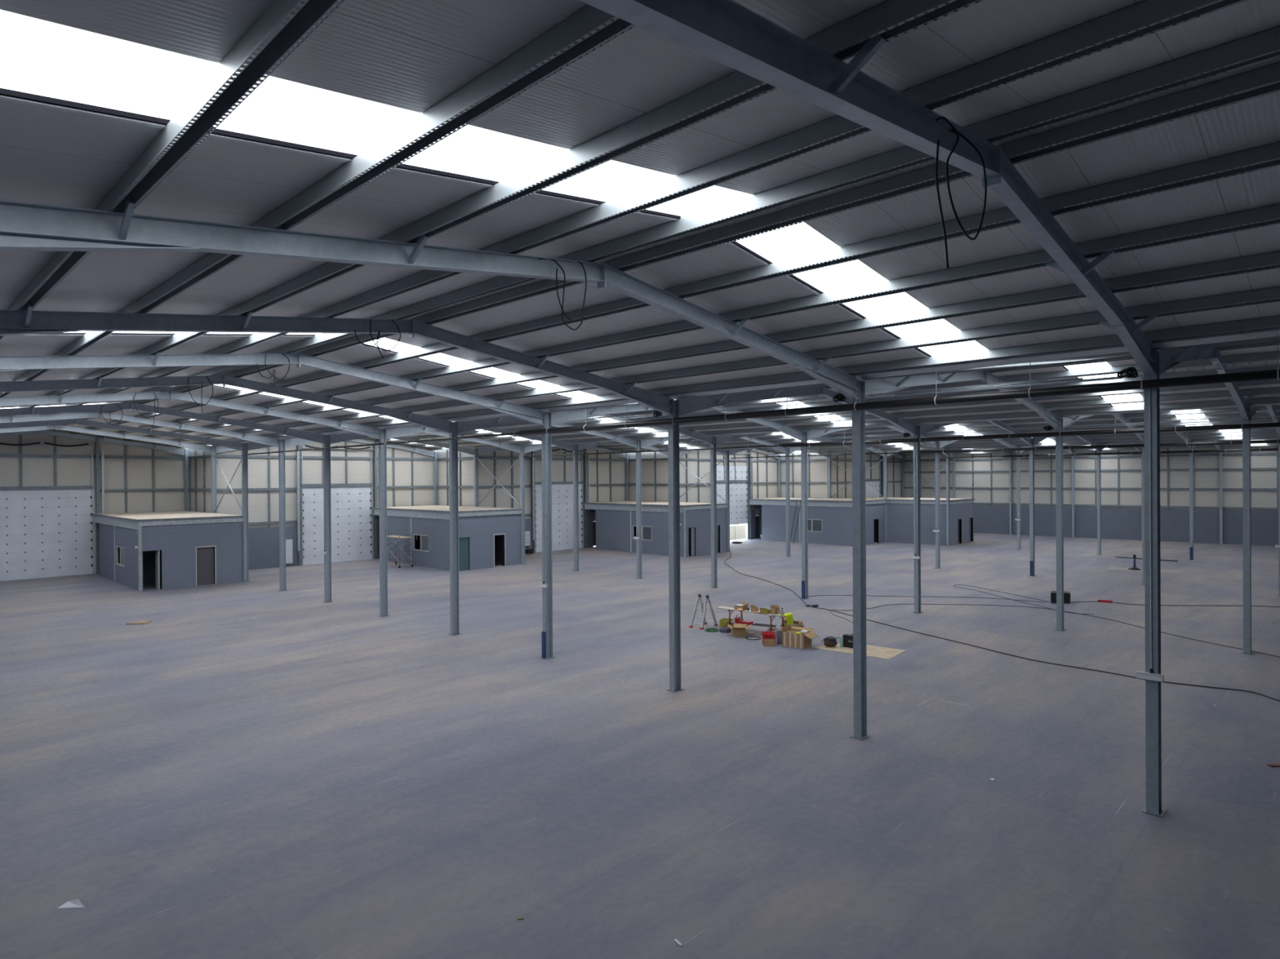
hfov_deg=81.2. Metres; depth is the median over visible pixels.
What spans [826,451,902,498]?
wall
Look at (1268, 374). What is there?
drain pipe
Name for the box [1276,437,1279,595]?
steel column
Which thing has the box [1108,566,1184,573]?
sheet
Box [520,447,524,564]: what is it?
steel column
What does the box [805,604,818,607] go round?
coil
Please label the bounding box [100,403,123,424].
hanging cable
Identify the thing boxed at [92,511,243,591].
office block
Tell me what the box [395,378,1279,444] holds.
roof purlin
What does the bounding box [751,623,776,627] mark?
metal bar
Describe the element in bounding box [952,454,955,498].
steel column
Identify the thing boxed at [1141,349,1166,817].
steel column
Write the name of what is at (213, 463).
steel column
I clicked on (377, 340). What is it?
hanging cable
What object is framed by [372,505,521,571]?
office block
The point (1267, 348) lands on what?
ceiling
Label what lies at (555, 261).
hanging cable
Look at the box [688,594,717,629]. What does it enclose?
ladder
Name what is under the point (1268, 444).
purlin
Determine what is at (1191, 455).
steel column
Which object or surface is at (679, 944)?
strip
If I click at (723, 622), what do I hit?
carton
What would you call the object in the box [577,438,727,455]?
rafter
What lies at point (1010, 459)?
steel column
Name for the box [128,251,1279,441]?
purlin
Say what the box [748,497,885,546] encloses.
office block
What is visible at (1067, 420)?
rafter
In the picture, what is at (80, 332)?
rooflight
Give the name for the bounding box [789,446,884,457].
rafter
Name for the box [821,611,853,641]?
cable
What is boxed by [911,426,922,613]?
steel column
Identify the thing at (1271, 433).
purlin
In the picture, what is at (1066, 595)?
equipment case
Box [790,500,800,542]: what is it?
ladder
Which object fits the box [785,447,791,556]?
steel column
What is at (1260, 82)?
purlin
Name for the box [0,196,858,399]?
rafter
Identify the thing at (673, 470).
steel column
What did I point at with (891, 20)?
purlin
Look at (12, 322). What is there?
rafter
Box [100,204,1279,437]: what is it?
purlin
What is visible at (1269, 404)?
gutter
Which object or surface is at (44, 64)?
rooflight
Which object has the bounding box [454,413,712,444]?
rafter
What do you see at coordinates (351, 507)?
door
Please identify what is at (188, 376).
hanging cable
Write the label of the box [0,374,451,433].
rafter
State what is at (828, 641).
tool bag
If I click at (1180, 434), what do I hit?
rafter
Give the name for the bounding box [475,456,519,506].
brace
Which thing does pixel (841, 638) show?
water bottle
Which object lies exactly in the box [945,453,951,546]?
steel column
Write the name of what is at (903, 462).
steel column
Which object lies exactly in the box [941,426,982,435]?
rooflight
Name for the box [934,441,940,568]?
steel column
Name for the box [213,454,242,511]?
brace
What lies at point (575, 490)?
steel column
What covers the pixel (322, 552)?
drain pipe
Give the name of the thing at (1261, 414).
roof purlin
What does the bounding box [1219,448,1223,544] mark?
steel column
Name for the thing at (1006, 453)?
rafter
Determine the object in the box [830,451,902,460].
rafter
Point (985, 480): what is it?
wall
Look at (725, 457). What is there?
brace
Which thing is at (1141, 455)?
steel column
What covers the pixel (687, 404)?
rafter
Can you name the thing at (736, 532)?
wall
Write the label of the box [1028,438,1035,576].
steel column
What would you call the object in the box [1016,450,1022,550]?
steel column
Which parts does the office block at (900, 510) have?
door, door frame, door frame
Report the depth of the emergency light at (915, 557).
31.04 m
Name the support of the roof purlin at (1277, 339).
on the rafter at (1168, 358)
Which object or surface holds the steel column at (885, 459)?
on the floor
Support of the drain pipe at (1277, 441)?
hanging from the rafter at (1272, 411)
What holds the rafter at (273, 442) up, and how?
on the steel column at (282, 475)
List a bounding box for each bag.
[800,630,808,633]
[822,636,837,646]
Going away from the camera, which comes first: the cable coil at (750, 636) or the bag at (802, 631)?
the bag at (802, 631)
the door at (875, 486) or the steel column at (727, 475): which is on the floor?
the steel column at (727, 475)
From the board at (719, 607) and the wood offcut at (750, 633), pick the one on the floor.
the wood offcut at (750, 633)
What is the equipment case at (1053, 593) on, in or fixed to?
on the floor
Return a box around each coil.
[524,548,533,553]
[704,628,718,631]
[719,626,731,632]
[745,635,760,639]
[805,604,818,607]
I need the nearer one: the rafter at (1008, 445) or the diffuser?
the diffuser
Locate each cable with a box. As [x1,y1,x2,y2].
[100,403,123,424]
[133,391,159,426]
[187,376,213,413]
[256,354,289,386]
[353,318,400,358]
[538,257,586,330]
[724,553,1279,701]
[809,595,1044,602]
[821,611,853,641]
[834,604,1279,657]
[935,115,986,268]
[953,584,1093,614]
[1071,600,1279,607]
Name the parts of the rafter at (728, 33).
apex plate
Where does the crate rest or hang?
on the floor
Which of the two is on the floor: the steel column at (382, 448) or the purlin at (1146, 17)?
the steel column at (382, 448)
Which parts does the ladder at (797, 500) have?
rail, rail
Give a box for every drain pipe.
[241,333,1279,455]
[321,449,326,554]
[523,410,1279,457]
[538,444,547,587]
[634,491,639,538]
[730,435,1279,458]
[889,446,1278,459]
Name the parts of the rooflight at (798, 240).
edge trim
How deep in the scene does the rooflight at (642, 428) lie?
39.33 m
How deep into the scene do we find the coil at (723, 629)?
27.34 m
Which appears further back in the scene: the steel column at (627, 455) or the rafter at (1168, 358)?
the steel column at (627, 455)
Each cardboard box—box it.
[727,623,751,637]
[733,602,749,610]
[750,604,758,612]
[760,608,770,613]
[770,604,779,614]
[780,617,802,627]
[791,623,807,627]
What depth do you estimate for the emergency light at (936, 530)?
45.86 m
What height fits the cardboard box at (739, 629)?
0.386 m
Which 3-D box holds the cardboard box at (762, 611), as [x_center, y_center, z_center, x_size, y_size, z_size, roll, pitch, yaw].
[4.531,4.742,27.043,0.300,0.202,0.254,0,0,38]
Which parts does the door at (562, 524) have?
guide rail, guide rail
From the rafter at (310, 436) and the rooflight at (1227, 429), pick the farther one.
the rooflight at (1227, 429)
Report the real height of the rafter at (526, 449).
1.409 m
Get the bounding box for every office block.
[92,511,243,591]
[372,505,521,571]
[582,501,727,557]
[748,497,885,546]
[833,497,974,545]
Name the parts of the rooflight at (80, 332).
edge trim, panel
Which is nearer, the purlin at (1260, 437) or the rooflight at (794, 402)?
the rooflight at (794, 402)
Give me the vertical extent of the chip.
0.020 m
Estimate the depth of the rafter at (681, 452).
69.18 m
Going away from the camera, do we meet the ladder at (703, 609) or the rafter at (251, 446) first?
the ladder at (703, 609)
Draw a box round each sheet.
[731,541,742,543]
[812,643,906,659]
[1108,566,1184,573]
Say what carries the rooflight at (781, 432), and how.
attached to the ceiling at (1267, 348)
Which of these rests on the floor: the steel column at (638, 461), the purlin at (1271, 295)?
the steel column at (638, 461)
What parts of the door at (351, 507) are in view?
guide rail, guide rail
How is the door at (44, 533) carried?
in the wall at (138, 479)
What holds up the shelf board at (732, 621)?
on the trestle at (782, 618)
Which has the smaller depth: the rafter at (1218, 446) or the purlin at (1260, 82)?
the purlin at (1260, 82)
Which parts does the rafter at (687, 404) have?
apex plate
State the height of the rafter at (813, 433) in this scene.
1.409 m
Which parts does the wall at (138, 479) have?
rail, rail, post, rail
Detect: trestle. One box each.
[724,609,747,626]
[766,613,784,635]
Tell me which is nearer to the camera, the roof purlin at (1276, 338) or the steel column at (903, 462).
the roof purlin at (1276, 338)
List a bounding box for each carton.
[720,617,733,627]
[781,624,818,648]
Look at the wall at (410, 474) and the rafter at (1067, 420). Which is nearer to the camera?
the rafter at (1067, 420)
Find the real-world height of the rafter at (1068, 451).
1.409 m
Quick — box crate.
[761,631,775,644]
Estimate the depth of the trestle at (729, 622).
27.91 m
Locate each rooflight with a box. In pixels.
[0,9,748,220]
[0,403,102,408]
[15,330,318,337]
[210,384,395,420]
[360,337,595,399]
[473,429,538,442]
[592,417,667,434]
[727,221,986,357]
[770,431,815,442]
[772,401,852,423]
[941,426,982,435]
[1059,361,1143,407]
[1168,408,1212,426]
[1219,429,1242,437]
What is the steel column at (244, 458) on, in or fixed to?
on the floor
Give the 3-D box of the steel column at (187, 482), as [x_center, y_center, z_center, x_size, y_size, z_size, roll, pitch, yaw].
[-30.054,1.881,49.622,0.300,7.780,0.380,0,0,44]
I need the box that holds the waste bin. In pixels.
[776,628,782,644]
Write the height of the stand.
0.880 m
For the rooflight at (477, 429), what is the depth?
46.71 m
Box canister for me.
[734,615,738,622]
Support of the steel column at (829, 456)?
on the floor
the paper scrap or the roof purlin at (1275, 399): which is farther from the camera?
the roof purlin at (1275, 399)
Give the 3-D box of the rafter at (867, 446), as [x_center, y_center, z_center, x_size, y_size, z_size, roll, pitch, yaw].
[19.719,-2.642,55.225,0.759,1.409,15.146,0,0,44]
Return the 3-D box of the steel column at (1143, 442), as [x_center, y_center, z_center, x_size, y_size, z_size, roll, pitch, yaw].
[26.048,1.544,38.576,0.300,7.780,0.380,0,0,44]
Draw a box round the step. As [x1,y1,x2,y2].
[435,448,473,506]
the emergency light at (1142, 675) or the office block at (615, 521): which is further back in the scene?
the office block at (615, 521)
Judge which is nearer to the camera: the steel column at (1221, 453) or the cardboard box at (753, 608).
the cardboard box at (753, 608)
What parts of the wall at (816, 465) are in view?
rail, rail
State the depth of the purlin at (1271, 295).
13.40 m
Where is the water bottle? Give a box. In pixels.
[840,635,842,647]
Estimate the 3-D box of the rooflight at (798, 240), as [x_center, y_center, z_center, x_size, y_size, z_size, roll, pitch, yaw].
[3.737,-2.849,11.914,1.170,0.932,6.904,0,0,44]
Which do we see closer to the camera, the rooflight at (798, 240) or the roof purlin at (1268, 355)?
the rooflight at (798, 240)
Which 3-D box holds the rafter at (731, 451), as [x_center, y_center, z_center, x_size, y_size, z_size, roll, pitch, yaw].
[11.975,-2.610,62.624,0.759,1.409,15.146,0,0,44]
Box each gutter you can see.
[238,328,1279,443]
[483,403,1279,448]
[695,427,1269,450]
[830,439,1266,453]
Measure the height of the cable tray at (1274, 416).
0.105 m
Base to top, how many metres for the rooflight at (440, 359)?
0.932 m
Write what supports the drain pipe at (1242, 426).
hanging from the rafter at (1168, 358)
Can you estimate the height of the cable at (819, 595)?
0.021 m
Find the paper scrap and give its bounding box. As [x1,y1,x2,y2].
[57,899,84,908]
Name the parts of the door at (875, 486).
guide rail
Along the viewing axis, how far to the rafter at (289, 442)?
46.45 m
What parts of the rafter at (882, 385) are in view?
apex plate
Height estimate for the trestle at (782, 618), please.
0.726 m
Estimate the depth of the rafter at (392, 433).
37.81 m
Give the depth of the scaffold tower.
48.57 m
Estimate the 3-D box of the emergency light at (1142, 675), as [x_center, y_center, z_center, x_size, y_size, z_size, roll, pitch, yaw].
[8.531,0.931,12.522,0.380,4.855,0.068,0,0,44]
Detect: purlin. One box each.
[0,0,345,342]
[0,0,983,417]
[0,4,636,397]
[40,0,1247,414]
[49,62,1279,430]
[72,142,1279,434]
[75,26,1279,413]
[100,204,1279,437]
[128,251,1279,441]
[152,286,1279,444]
[177,315,1279,448]
[245,336,1279,443]
[280,337,1279,439]
[282,337,1279,439]
[359,351,1279,439]
[376,364,1279,441]
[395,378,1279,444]
[412,386,1279,448]
[428,396,1279,450]
[479,404,1273,448]
[598,412,1279,448]
[604,404,1279,444]
[609,417,1279,450]
[621,435,979,452]
[623,338,1279,405]
[758,428,1275,449]
[766,431,1277,452]
[773,339,1279,391]
[774,435,1277,453]
[794,340,1279,389]
[813,341,1279,388]
[898,443,1278,455]
[901,439,1277,451]
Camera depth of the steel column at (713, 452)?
38.55 m
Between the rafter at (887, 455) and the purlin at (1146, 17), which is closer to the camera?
the purlin at (1146, 17)
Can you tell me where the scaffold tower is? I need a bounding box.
[386,529,413,568]
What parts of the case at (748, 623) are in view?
lid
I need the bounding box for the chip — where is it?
[1266,764,1279,766]
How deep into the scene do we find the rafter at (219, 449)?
54.54 m
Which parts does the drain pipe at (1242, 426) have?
cable coil, cable coil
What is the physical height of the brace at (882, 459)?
3.508 m
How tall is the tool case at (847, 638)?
0.400 m
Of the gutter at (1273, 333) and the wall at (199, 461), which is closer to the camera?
the gutter at (1273, 333)
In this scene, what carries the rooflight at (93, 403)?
attached to the ceiling at (409, 55)
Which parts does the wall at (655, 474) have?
rail, rail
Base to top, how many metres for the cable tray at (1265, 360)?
0.105 m
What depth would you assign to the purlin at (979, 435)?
56.59 m
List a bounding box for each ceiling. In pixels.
[0,0,1279,443]
[372,345,1279,452]
[905,443,1267,453]
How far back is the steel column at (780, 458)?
71.85 m
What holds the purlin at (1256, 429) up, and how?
on the rafter
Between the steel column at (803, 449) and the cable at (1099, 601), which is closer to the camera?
the cable at (1099, 601)
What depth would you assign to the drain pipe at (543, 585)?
23.61 m
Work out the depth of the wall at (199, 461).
48.24 m
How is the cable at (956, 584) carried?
on the floor
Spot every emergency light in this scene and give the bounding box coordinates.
[910,453,919,559]
[933,495,939,532]
[1136,390,1164,682]
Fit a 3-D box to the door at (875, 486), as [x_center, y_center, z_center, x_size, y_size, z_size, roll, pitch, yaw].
[22.747,1.419,73.918,0.350,7.898,5.820,0,0,44]
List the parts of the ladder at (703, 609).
rail, rail, sliding rail, rail, rail, sliding rail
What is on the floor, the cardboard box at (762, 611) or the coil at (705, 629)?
the coil at (705, 629)
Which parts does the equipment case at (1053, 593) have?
panel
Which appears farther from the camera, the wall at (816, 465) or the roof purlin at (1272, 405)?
the wall at (816, 465)
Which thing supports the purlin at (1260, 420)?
on the rafter at (1272, 411)
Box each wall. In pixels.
[0,429,187,573]
[187,444,211,512]
[211,438,435,569]
[473,445,626,553]
[626,451,668,502]
[679,448,778,539]
[729,524,746,540]
[778,453,826,498]
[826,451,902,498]
[902,445,1278,546]
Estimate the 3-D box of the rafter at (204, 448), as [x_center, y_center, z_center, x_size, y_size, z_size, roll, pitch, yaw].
[-31.523,-2.272,40.350,0.759,1.409,15.146,0,0,44]
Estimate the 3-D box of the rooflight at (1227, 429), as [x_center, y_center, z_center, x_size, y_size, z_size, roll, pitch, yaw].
[35.620,-3.140,45.285,1.170,0.932,6.904,0,0,44]
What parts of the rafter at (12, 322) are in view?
apex plate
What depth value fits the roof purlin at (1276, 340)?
18.88 m
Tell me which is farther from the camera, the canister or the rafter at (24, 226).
the canister
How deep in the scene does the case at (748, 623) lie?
27.56 m
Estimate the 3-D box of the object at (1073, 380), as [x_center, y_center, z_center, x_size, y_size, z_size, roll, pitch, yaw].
[6.837,-1.842,14.981,3.600,0.040,0.040,0,0,44]
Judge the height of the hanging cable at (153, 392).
1.204 m
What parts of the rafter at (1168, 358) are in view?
apex plate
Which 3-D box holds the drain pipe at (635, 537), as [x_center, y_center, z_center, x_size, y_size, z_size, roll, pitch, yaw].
[-0.201,0.913,42.142,0.380,4.855,0.068,0,0,44]
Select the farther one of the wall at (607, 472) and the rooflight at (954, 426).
the wall at (607, 472)
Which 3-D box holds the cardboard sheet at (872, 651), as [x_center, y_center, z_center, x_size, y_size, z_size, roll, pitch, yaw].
[7.202,5.586,24.617,2.607,0.008,1.494,0,0,39]
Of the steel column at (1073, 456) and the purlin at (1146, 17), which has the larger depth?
the steel column at (1073, 456)
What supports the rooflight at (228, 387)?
attached to the ceiling at (409, 55)
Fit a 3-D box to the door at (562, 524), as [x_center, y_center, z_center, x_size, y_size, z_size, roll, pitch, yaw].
[-6.234,1.579,59.052,0.400,8.029,5.820,0,0,44]
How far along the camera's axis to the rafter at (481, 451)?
61.50 m
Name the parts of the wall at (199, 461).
rail, rail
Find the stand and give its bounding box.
[1115,555,1177,570]
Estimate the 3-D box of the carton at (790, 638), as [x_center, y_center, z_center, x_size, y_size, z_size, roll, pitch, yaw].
[5.418,5.292,25.160,1.066,0.619,0.769,0,0,38]
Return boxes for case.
[738,620,753,625]
[843,634,853,648]
[1050,591,1056,603]
[1063,591,1070,603]
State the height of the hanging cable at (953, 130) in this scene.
1.270 m
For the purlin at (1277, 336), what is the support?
on the rafter at (1168, 358)
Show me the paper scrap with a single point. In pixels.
(76, 903)
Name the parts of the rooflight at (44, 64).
edge trim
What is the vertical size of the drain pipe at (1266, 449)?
0.734 m
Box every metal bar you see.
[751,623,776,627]
[754,622,776,626]
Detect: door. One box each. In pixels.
[0,442,104,581]
[296,444,379,565]
[532,448,589,552]
[715,452,753,539]
[865,453,884,497]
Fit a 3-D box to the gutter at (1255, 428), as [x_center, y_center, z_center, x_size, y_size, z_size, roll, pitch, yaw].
[18.390,-2.467,45.858,42.550,0.155,0.680,0,0,44]
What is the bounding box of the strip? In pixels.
[673,939,682,946]
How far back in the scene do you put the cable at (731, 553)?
22.90 m
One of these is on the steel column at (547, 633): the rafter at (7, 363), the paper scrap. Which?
the rafter at (7, 363)
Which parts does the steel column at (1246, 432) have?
plate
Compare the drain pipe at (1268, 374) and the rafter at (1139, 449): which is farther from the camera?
the rafter at (1139, 449)
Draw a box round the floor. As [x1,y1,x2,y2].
[0,533,1279,958]
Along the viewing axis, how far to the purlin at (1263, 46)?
7.34 m
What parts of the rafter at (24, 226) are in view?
apex plate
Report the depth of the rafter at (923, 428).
37.83 m
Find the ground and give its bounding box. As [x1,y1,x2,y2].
[593,523,746,546]
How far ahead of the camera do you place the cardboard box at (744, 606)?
27.81 m
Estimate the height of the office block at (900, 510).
3.705 m
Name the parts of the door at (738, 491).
guide rail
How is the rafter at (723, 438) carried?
attached to the steel column
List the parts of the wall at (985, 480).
rail, rail, rail, rail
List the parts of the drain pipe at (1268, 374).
cable coil, cable coil, hanger rod, cable coil, hanger rod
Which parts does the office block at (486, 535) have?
wall post, pane, door frame, door, door frame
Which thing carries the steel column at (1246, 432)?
on the floor
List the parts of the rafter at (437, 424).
apex plate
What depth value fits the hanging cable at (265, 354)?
17.59 m
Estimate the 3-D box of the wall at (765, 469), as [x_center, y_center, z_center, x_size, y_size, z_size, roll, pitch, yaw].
[8.119,0.979,66.477,0.430,9.005,15.585,0,0,44]
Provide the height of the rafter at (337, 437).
1.409 m
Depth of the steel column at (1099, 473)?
53.32 m
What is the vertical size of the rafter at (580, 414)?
1.409 m
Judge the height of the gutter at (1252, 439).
0.155 m
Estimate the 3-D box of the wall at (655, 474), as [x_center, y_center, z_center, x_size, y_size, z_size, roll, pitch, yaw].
[0.777,1.445,62.912,5.245,8.185,0.260,0,0,44]
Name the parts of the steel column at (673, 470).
plate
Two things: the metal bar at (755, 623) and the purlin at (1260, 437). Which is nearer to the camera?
the metal bar at (755, 623)
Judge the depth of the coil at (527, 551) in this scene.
56.10 m
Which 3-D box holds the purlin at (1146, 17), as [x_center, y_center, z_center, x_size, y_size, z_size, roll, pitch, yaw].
[-15.295,-2.908,22.571,59.144,0.185,0.168,0,0,44]
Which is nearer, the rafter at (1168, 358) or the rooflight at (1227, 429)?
the rafter at (1168, 358)
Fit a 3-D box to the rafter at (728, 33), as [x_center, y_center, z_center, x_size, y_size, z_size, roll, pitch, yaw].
[3.324,-2.415,7.057,0.759,1.409,15.146,0,0,44]
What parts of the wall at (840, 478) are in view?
rail, rail, rail, post, rail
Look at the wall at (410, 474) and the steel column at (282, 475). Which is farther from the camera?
the wall at (410, 474)
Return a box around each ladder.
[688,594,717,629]
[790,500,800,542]
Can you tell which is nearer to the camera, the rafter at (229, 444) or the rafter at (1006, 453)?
the rafter at (229, 444)
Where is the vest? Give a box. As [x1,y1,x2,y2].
[780,613,794,627]
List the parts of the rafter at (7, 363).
apex plate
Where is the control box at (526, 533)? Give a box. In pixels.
[524,531,529,546]
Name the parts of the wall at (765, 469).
rail, rail, rail, post, exit door, rail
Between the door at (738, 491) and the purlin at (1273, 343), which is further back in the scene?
the door at (738, 491)
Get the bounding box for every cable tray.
[447,357,1279,433]
[790,415,1279,440]
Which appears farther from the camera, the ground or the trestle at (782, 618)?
the ground
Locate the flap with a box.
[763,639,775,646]
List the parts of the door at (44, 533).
guide rail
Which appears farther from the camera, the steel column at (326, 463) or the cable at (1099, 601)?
the steel column at (326, 463)
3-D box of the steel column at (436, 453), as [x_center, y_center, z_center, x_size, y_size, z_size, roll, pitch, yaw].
[-15.555,1.768,57.046,0.300,7.780,0.380,0,0,44]
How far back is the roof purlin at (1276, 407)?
36.16 m
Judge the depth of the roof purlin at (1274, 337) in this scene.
16.20 m
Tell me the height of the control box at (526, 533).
1.080 m
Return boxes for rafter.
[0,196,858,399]
[0,302,672,414]
[0,351,544,425]
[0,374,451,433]
[0,390,380,439]
[0,402,324,444]
[0,411,279,447]
[0,418,242,450]
[0,425,211,453]
[0,430,184,455]
[215,439,434,457]
[247,436,475,455]
[284,430,520,453]
[328,426,574,450]
[384,421,637,448]
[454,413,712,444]
[477,443,626,458]
[523,442,667,455]
[549,404,804,440]
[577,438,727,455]
[579,0,1157,375]
[639,435,786,453]
[675,386,916,435]
[679,448,778,459]
[713,431,852,449]
[728,447,829,457]
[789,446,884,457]
[804,426,937,448]
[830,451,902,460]
[859,369,1060,429]
[865,441,947,455]
[885,449,953,458]
[917,420,1032,445]
[937,438,1017,453]
[948,448,1010,457]
[1017,445,1072,456]
[1031,435,1099,451]
[1058,413,1144,441]
[1098,443,1142,454]
[1154,346,1256,421]
[1173,431,1193,448]
[1191,440,1222,453]
[1246,405,1279,437]
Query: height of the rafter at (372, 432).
1.409 m
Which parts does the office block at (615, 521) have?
wall post, pane, corner post, door frame, door, door, door frame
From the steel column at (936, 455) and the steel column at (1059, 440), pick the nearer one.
the steel column at (1059, 440)
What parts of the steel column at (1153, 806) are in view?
plate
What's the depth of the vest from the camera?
26.36 m
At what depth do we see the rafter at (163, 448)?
46.26 m
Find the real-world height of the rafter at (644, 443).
1.409 m
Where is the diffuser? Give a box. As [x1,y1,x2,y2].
[1136,674,1162,681]
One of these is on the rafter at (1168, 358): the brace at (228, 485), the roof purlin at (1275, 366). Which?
the roof purlin at (1275, 366)
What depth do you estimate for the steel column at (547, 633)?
23.73 m
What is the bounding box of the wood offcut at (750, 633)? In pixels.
[746,631,761,635]
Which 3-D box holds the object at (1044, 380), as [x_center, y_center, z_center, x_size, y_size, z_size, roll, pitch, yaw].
[6.372,-1.880,15.508,3.800,0.040,0.040,0,0,44]
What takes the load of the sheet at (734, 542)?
on the floor
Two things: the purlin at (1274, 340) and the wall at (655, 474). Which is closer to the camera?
the purlin at (1274, 340)
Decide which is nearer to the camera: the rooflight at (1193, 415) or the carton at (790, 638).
the carton at (790, 638)
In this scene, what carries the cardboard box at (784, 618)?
on the floor
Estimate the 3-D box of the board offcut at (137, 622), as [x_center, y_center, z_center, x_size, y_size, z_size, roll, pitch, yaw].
[-20.029,5.735,30.005,0.740,0.040,0.743,0,0,1]
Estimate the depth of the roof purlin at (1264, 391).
27.87 m
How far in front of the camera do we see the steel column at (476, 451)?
53.34 m
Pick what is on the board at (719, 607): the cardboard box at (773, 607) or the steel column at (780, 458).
the cardboard box at (773, 607)
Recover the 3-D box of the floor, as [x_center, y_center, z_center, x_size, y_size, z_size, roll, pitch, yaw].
[7.186,5.638,45.993,59.484,0.200,77.924,0,0,44]
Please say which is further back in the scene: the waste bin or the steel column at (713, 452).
the steel column at (713, 452)
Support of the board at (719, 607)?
on the trestle at (782, 618)
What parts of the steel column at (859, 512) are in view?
plate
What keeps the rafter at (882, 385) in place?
attached to the steel column at (1059, 440)
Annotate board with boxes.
[716,606,785,617]
[731,620,782,629]
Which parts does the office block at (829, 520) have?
wall post, pane, pane, door frame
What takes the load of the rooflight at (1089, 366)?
attached to the ceiling at (1267, 348)
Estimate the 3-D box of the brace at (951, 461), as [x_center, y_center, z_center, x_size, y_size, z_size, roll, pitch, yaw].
[29.742,0.264,77.260,5.100,4.353,0.150,0,0,44]
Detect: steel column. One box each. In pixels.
[184,448,190,511]
[210,446,217,513]
[241,443,250,582]
[277,439,286,591]
[322,435,332,603]
[378,429,390,617]
[433,451,438,505]
[448,422,461,635]
[473,449,478,506]
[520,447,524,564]
[540,412,555,659]
[573,444,578,571]
[625,453,629,501]
[635,440,643,578]
[666,399,684,692]
[710,436,719,588]
[725,449,729,551]
[777,455,781,497]
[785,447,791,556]
[800,431,809,599]
[827,453,831,498]
[849,380,871,741]
[883,452,887,542]
[902,456,904,497]
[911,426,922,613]
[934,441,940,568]
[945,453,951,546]
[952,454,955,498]
[1008,453,1012,534]
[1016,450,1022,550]
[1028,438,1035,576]
[1054,417,1066,631]
[1071,452,1075,537]
[1097,448,1101,555]
[1140,434,1144,585]
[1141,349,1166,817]
[1141,454,1142,540]
[1188,445,1195,559]
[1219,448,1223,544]
[1240,408,1253,654]
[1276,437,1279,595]
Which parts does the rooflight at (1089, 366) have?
edge trim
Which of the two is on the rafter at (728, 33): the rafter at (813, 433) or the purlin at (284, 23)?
the purlin at (284, 23)
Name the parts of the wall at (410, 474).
rail, rail, post, rail, rail, post, rail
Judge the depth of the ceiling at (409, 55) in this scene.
7.26 m
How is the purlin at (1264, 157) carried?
on the rafter at (437, 424)
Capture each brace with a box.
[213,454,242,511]
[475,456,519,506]
[679,457,725,502]
[830,458,884,497]
[904,461,951,497]
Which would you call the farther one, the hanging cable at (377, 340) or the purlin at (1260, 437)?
the purlin at (1260, 437)
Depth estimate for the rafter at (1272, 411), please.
31.27 m
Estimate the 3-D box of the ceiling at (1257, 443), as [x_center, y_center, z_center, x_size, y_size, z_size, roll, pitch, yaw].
[36.293,-3.151,61.079,37.984,1.106,15.985,0,0,44]
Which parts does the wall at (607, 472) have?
rail, post, rail, rail, post, exit door, rail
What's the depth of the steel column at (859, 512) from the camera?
16.28 m
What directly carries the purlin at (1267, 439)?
on the rafter
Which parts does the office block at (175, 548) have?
wall post, pane, corner post, door frame, door, door frame, door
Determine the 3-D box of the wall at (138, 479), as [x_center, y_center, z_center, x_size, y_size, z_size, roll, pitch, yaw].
[-35.448,1.318,44.131,0.430,9.005,15.785,0,0,44]
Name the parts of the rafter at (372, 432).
apex plate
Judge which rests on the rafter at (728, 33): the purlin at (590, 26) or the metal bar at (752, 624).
the purlin at (590, 26)
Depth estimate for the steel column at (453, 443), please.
27.42 m
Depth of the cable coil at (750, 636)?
26.30 m
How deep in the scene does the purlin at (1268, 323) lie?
14.54 m
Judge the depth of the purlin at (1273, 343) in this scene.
20.15 m
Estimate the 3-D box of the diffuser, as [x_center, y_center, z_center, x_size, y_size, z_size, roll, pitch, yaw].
[8.527,3.323,12.507,0.360,0.060,0.010,0,0,44]
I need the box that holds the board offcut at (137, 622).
[125,620,151,624]
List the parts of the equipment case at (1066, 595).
panel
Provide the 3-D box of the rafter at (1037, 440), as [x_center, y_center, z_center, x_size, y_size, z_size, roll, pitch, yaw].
[27.462,-2.674,47.827,0.759,1.409,15.146,0,0,44]
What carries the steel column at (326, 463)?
on the floor

